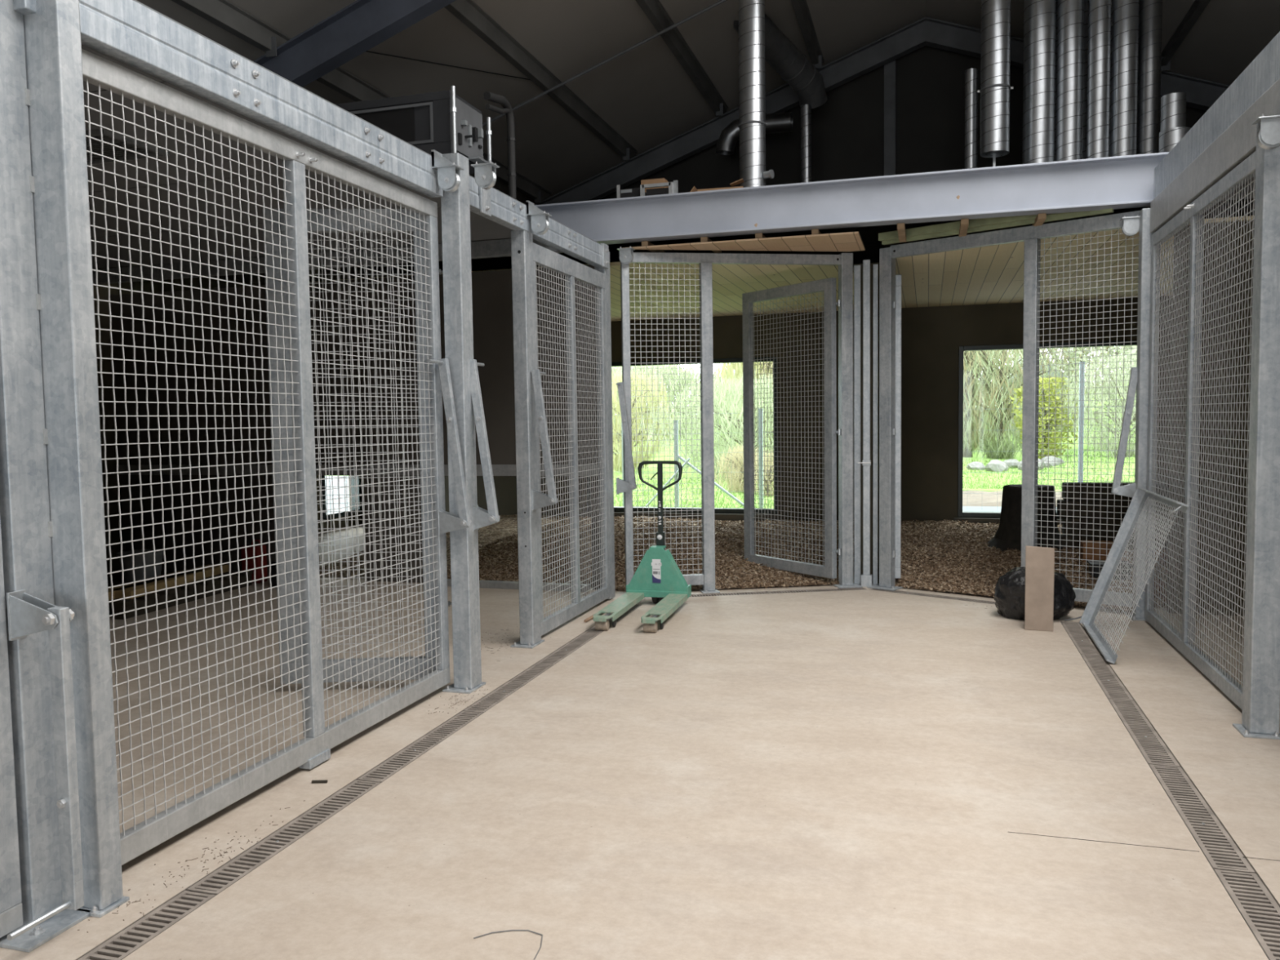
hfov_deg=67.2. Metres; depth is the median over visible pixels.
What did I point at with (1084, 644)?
drain grate
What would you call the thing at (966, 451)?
tree
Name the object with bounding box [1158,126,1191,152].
ventilation duct
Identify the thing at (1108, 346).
tree
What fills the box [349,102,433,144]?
grille
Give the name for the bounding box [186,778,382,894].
drain grate
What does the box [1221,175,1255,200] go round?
ceiling
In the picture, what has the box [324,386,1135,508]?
lawn
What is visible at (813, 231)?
batten
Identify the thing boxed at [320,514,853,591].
bedding
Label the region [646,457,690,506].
rod
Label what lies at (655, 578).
print
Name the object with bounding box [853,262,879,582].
post
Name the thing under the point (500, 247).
lintel beam
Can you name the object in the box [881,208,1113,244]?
treated timber
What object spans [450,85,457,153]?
support rod
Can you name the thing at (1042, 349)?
tree
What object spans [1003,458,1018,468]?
rock
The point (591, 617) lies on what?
wooden stick
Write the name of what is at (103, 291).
wall
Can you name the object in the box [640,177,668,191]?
cardboard box
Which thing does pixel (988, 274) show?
ceiling
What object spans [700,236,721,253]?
batten
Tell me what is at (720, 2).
rod
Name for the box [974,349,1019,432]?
thicket
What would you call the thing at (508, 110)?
insulated pipe
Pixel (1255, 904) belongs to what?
drain grate
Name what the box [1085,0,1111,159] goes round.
ventilation duct
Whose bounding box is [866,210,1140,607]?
mesh screen
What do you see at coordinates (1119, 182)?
beam
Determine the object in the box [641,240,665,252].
batten
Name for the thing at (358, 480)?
window
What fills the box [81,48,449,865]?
gate
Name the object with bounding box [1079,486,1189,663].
mesh panel
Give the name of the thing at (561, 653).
drain grate
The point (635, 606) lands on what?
drain grate
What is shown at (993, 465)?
rock
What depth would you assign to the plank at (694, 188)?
9.10 m
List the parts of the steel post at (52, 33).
plate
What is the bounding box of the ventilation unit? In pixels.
[335,89,488,173]
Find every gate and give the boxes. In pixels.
[0,517,23,937]
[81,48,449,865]
[533,242,610,635]
[1144,151,1256,710]
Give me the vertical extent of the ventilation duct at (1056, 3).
2.849 m
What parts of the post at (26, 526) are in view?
plate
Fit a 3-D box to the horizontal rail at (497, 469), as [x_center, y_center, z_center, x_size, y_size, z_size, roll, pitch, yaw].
[-3.084,-0.102,9.859,5.650,0.110,0.015,0,4,17]
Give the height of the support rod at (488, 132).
0.770 m
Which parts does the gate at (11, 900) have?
rail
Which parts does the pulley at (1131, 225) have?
plate, cheek plate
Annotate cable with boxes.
[365,50,529,79]
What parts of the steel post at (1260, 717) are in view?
plate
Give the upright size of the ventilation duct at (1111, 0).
2.674 m
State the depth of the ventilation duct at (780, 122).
12.10 m
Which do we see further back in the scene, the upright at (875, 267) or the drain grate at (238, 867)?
the upright at (875, 267)
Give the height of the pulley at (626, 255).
0.152 m
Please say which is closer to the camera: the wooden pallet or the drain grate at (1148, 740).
the drain grate at (1148, 740)
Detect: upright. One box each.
[853,265,861,585]
[872,264,879,585]
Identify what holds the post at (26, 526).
on the floor
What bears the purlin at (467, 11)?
attached to the rafter at (362, 25)
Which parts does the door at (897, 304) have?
rail, rail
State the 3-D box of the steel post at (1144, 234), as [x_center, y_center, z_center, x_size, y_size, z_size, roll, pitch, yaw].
[3.877,-0.486,7.410,0.146,3.140,0.156,0,4,17]
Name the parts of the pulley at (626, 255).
cheek plate, plate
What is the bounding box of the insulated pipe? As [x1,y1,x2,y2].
[483,91,516,199]
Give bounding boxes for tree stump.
[984,484,1062,551]
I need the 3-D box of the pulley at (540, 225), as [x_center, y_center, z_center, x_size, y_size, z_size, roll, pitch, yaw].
[-0.705,-1.832,6.740,0.150,0.228,0.100,0,4,17]
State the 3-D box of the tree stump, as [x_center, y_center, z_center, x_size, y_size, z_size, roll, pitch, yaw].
[4.222,0.410,10.488,1.036,0.712,1.031,0,4,17]
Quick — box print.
[652,574,660,582]
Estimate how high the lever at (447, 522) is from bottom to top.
1.028 m
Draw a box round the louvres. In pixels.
[85,128,169,164]
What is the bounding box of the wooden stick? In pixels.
[583,614,593,622]
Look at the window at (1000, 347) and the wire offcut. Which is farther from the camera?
the window at (1000, 347)
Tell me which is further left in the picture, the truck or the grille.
the grille
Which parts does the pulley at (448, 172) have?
cheek plate, plate, cheek plate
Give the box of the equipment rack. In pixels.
[640,180,678,195]
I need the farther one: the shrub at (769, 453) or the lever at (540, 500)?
the shrub at (769, 453)
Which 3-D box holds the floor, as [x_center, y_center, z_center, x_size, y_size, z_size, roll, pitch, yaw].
[0.044,1.544,2.965,16.000,0.250,21.900,0,4,17]
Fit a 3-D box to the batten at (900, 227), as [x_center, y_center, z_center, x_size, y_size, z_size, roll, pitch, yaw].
[2.244,-2.115,8.256,0.060,0.043,0.660,0,4,17]
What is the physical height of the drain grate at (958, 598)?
0.118 m
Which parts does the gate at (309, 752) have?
rail, rail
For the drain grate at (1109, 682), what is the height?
0.118 m
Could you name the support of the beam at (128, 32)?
attached to the steel post at (52, 33)
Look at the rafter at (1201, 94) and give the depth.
12.66 m
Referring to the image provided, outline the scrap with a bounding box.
[311,779,327,783]
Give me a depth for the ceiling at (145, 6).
4.76 m
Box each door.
[262,208,451,684]
[742,277,840,578]
[893,274,901,578]
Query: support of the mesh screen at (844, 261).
on the floor
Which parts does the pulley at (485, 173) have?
cheek plate, plate, cheek plate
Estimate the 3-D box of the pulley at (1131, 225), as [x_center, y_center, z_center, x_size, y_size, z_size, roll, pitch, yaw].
[3.778,-1.956,7.421,0.140,0.152,0.100,0,4,17]
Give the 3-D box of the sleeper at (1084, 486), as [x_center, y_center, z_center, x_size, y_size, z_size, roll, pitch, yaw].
[5.013,0.122,10.187,1.000,0.180,0.240,0,4,17]
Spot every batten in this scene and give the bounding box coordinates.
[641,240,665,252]
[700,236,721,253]
[755,232,765,238]
[811,229,821,235]
[897,222,906,242]
[958,218,968,236]
[1031,213,1046,226]
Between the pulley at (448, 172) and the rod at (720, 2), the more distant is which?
the rod at (720, 2)
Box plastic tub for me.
[116,538,165,582]
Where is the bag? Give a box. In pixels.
[994,566,1075,620]
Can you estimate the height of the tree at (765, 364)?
6.480 m
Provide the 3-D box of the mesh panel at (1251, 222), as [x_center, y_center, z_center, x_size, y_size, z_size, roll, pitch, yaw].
[5.627,-0.454,7.220,2.950,3.050,0.080,0,4,17]
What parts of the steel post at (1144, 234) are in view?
plate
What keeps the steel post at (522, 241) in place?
on the floor
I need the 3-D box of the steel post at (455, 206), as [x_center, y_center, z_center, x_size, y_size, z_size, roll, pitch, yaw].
[-1.084,-0.318,5.730,0.182,3.155,0.220,0,4,17]
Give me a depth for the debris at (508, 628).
7.02 m
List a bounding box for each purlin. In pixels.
[171,0,551,203]
[444,0,637,160]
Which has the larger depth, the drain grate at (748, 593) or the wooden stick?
the drain grate at (748, 593)
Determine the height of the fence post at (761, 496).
1.800 m
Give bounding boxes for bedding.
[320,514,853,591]
[894,519,1167,613]
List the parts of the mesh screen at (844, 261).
rail, plate, rail, plate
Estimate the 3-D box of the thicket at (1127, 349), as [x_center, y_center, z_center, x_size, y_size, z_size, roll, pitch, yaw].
[14.791,-3.475,26.815,6.027,4.793,6.384,-1,4,-4]
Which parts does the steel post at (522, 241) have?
plate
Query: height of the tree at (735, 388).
3.208 m
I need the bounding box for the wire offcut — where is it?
[473,929,542,959]
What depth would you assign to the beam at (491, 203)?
6.74 m
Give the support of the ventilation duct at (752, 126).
hanging from the ceiling at (644, 93)
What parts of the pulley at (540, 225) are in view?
cheek plate, plate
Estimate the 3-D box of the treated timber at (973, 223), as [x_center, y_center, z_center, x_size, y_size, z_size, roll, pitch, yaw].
[2.715,-2.178,8.258,1.450,0.065,0.045,2,5,41]
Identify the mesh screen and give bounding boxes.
[620,252,862,593]
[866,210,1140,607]
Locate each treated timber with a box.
[878,214,1037,240]
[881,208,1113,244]
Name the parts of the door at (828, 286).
rail, rail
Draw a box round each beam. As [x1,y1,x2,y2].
[13,0,443,197]
[92,238,563,284]
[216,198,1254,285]
[469,176,608,268]
[533,151,1168,244]
[1150,31,1279,232]
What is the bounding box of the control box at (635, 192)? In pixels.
[616,184,645,198]
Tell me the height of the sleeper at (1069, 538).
0.180 m
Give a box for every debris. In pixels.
[77,800,305,933]
[428,685,490,714]
[481,627,551,661]
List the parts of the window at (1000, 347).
sill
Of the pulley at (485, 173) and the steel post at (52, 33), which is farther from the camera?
the pulley at (485, 173)
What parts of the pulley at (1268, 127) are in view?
cheek plate, plate, cheek plate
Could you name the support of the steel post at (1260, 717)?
on the floor
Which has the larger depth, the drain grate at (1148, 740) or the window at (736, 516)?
the window at (736, 516)
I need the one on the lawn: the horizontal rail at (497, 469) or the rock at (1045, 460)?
the rock at (1045, 460)
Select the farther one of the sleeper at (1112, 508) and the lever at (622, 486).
the sleeper at (1112, 508)
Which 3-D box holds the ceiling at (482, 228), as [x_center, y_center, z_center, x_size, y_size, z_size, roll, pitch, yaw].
[-3.974,-1.879,6.501,5.750,0.040,6.000,0,4,17]
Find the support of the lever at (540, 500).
attached to the steel post at (522, 241)
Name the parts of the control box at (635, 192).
rail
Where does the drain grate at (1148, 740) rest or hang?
on the floor
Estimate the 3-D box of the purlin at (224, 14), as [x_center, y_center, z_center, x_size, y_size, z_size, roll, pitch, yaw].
[-3.192,-3.696,8.003,0.125,0.232,12.950,0,4,17]
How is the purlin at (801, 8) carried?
attached to the rafter at (362, 25)
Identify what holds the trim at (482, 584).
attached to the wall at (491, 291)
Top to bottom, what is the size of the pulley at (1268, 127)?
0.152 m
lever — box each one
[6,589,84,940]
[427,358,471,535]
[470,359,500,530]
[531,368,557,511]
[616,382,636,494]
[1111,367,1137,497]
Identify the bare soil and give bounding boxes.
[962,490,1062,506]
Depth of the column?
12.74 m
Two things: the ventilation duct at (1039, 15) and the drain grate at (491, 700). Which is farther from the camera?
the ventilation duct at (1039, 15)
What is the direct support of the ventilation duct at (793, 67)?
attached to the ceiling at (644, 93)
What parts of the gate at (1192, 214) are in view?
rail, rail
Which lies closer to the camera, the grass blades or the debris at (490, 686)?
the debris at (490, 686)
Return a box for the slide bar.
[857,259,872,586]
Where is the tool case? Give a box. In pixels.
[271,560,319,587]
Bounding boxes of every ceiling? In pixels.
[81,44,512,269]
[85,0,599,244]
[136,0,1279,204]
[309,262,853,320]
[622,231,865,251]
[895,215,1254,307]
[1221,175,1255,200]
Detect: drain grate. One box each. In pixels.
[75,888,217,959]
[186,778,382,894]
[356,710,484,782]
[462,663,554,712]
[535,630,603,665]
[587,604,641,631]
[689,591,767,596]
[766,587,864,593]
[869,588,958,599]
[953,597,995,604]
[1060,621,1102,655]
[1080,653,1133,700]
[1107,697,1180,766]
[1147,763,1256,873]
[1212,867,1279,959]
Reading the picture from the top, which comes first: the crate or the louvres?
the louvres
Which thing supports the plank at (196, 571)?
on the wooden pallet
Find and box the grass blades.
[613,440,1135,508]
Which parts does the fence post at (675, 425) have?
post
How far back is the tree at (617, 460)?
27.84 m
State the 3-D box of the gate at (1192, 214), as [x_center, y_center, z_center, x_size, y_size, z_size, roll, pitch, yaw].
[3.491,-0.301,6.059,0.102,2.910,2.620,0,4,17]
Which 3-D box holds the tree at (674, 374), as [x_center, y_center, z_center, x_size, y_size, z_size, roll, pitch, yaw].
[-0.356,-3.775,48.280,10.902,5.188,11.376,-3,4,-37]
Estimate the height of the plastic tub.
0.406 m
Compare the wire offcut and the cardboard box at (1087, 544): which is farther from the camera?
the cardboard box at (1087, 544)
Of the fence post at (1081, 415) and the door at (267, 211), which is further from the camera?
the fence post at (1081, 415)
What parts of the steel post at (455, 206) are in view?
plate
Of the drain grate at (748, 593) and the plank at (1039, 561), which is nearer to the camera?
the plank at (1039, 561)
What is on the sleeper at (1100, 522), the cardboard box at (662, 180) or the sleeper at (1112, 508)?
the sleeper at (1112, 508)
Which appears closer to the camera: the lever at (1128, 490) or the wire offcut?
the wire offcut
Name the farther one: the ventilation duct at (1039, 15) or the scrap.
the ventilation duct at (1039, 15)
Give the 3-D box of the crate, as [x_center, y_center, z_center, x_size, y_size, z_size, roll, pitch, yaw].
[4.359,0.835,8.950,0.360,0.140,0.280,0,4,17]
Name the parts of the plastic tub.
handle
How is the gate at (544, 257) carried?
hanging from the beam at (491, 203)
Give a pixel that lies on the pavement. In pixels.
(965, 508)
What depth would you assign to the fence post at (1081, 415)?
15.46 m
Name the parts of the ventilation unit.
panel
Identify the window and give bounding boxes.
[321,475,361,519]
[582,356,781,520]
[954,340,1137,524]
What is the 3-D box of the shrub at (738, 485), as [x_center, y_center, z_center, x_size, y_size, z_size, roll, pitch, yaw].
[2.269,-0.174,21.293,1.467,1.366,1.538,-2,4,-25]
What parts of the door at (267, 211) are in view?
rail, rail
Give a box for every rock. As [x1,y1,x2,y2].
[966,461,985,470]
[984,459,1008,471]
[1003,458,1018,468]
[1017,458,1044,470]
[1040,456,1064,466]
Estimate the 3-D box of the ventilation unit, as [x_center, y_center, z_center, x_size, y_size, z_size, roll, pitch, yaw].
[-2.770,-2.587,7.607,3.300,0.460,0.526,0,4,17]
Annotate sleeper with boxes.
[1056,499,1168,519]
[1059,533,1168,551]
[1061,517,1168,537]
[1062,482,1168,501]
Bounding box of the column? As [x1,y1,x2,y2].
[884,59,896,175]
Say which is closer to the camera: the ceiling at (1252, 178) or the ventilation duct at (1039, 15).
the ceiling at (1252, 178)
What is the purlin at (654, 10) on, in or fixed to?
attached to the rafter at (362, 25)
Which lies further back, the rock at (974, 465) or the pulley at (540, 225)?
the rock at (974, 465)
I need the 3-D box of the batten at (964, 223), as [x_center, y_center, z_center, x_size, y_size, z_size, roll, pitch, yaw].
[2.723,-2.113,8.113,0.060,0.043,0.660,0,4,17]
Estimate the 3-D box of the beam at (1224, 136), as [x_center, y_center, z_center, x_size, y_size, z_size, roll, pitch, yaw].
[2.882,-1.868,3.799,0.145,0.475,7.150,0,4,17]
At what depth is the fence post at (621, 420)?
17.71 m
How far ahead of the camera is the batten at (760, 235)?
8.28 m
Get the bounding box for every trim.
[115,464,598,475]
[447,578,590,591]
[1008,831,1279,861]
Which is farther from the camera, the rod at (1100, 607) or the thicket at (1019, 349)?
the thicket at (1019, 349)
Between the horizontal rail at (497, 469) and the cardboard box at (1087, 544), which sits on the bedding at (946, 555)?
the cardboard box at (1087, 544)
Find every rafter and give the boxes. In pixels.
[253,0,456,87]
[534,17,1229,204]
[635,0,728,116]
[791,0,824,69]
[1160,0,1210,71]
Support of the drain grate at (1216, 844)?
on the floor
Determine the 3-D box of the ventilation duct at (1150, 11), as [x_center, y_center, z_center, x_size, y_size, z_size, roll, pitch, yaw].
[4.918,-3.860,9.307,0.204,2.557,0.204,0,4,17]
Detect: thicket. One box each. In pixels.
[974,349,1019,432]
[1052,345,1137,426]
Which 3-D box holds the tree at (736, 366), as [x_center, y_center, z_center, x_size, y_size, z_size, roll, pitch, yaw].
[4.264,-4.990,30.771,4.629,8.954,4.956,3,5,43]
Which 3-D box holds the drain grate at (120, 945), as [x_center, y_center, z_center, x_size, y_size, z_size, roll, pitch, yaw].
[-1.658,1.511,2.822,0.135,0.118,1.058,0,4,16]
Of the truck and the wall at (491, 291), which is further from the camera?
the wall at (491, 291)
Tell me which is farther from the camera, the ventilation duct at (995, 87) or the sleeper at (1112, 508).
the sleeper at (1112, 508)
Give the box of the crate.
[1086,560,1133,579]
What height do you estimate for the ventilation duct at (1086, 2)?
2.756 m
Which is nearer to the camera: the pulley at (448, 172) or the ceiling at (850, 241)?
the pulley at (448, 172)
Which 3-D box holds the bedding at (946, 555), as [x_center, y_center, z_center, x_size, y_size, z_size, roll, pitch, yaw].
[5.213,0.800,9.988,5.117,0.246,5.182,0,4,17]
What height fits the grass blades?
0.986 m
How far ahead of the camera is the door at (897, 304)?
8.95 m
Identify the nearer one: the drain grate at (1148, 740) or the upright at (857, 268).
the drain grate at (1148, 740)
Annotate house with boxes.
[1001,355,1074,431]
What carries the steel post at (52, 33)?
on the floor
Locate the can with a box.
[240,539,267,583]
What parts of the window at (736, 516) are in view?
sill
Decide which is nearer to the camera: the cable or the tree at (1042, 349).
the cable
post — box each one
[0,0,90,952]
[23,0,129,917]
[440,152,485,693]
[510,230,544,648]
[594,251,615,599]
[621,420,624,506]
[673,420,743,506]
[758,408,763,508]
[1077,361,1084,482]
[1129,208,1154,621]
[1232,142,1279,739]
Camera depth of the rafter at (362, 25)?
8.06 m
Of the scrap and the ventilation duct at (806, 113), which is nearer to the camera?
the scrap
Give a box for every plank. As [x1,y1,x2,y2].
[107,569,201,600]
[108,564,228,599]
[690,178,744,191]
[1024,546,1054,631]
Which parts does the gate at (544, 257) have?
rail, rail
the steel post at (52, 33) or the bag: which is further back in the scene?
the bag
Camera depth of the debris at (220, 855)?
3.56 m
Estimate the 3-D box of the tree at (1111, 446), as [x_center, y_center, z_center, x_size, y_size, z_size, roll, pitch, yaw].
[12.758,-1.851,24.898,3.478,3.033,3.734,0,4,17]
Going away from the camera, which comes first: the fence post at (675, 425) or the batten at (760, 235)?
the batten at (760, 235)
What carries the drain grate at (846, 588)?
on the floor
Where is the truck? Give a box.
[593,460,691,632]
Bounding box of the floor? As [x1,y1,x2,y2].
[0,524,1279,959]
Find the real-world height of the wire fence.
1.702 m
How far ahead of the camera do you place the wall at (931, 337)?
13.02 m
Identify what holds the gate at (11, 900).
hanging from the beam
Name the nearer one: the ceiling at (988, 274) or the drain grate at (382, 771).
the drain grate at (382, 771)
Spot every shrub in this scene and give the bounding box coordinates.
[714,442,769,493]
[754,450,773,497]
[1008,376,1079,459]
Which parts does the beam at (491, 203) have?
splice plate, plate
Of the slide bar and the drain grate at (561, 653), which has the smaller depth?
the drain grate at (561, 653)
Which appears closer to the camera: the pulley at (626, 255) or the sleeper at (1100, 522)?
the pulley at (626, 255)
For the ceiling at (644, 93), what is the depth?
10.86 m
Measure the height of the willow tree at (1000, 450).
5.586 m
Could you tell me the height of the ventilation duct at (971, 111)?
1.573 m
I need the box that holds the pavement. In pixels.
[324,475,1001,513]
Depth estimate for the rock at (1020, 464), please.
26.13 m
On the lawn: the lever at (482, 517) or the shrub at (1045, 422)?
the shrub at (1045, 422)
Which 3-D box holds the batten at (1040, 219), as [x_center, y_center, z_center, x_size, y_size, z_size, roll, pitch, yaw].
[3.278,-2.110,7.947,0.060,0.043,0.660,0,4,17]
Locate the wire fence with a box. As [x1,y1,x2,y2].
[612,406,1130,510]
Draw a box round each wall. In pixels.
[93,276,364,571]
[110,264,599,590]
[444,16,1230,521]
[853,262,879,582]
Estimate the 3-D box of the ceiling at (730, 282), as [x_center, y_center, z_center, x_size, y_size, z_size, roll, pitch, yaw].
[-0.327,-2.187,11.498,5.780,0.030,5.120,0,4,17]
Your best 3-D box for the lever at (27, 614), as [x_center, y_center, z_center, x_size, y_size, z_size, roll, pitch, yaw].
[-1.877,0.850,2.933,0.194,0.995,0.270,0,4,17]
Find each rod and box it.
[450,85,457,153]
[482,0,727,126]
[485,116,492,161]
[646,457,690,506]
[1064,607,1101,621]
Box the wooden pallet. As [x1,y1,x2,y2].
[106,568,253,619]
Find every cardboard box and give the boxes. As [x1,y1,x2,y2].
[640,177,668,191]
[1080,540,1113,562]
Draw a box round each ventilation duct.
[715,111,792,155]
[733,13,827,108]
[737,0,773,187]
[800,104,811,182]
[964,68,977,168]
[977,0,1013,166]
[1022,0,1056,164]
[1053,0,1057,161]
[1055,0,1084,161]
[1081,0,1088,159]
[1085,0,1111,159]
[1108,0,1111,156]
[1109,0,1138,156]
[1136,0,1162,155]
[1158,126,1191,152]
[1160,92,1186,132]
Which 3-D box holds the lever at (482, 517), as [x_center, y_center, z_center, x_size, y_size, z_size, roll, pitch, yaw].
[-0.920,-0.210,5.788,0.176,1.018,0.200,0,4,17]
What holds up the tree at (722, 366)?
on the lawn
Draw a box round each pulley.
[431,149,463,192]
[471,160,499,189]
[526,200,551,235]
[617,245,635,264]
[1120,214,1140,236]
[1251,113,1279,149]
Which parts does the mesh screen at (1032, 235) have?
plate, rail, rail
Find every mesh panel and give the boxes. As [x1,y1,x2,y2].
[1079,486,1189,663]
[1167,221,1253,616]
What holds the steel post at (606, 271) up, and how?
on the floor
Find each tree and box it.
[611,364,742,440]
[611,369,676,473]
[639,371,773,480]
[688,363,762,435]
[717,361,773,444]
[755,361,773,402]
[963,346,1101,459]
[963,347,1067,457]
[975,349,1043,413]
[999,346,1123,421]
[1055,351,1137,458]
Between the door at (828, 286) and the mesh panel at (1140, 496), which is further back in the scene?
the door at (828, 286)
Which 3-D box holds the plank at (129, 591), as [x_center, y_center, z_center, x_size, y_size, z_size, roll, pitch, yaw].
[-4.329,0.930,8.937,0.220,0.070,1.500,0,4,7]
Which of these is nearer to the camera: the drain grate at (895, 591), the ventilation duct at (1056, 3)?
the drain grate at (895, 591)
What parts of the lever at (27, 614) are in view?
lever arm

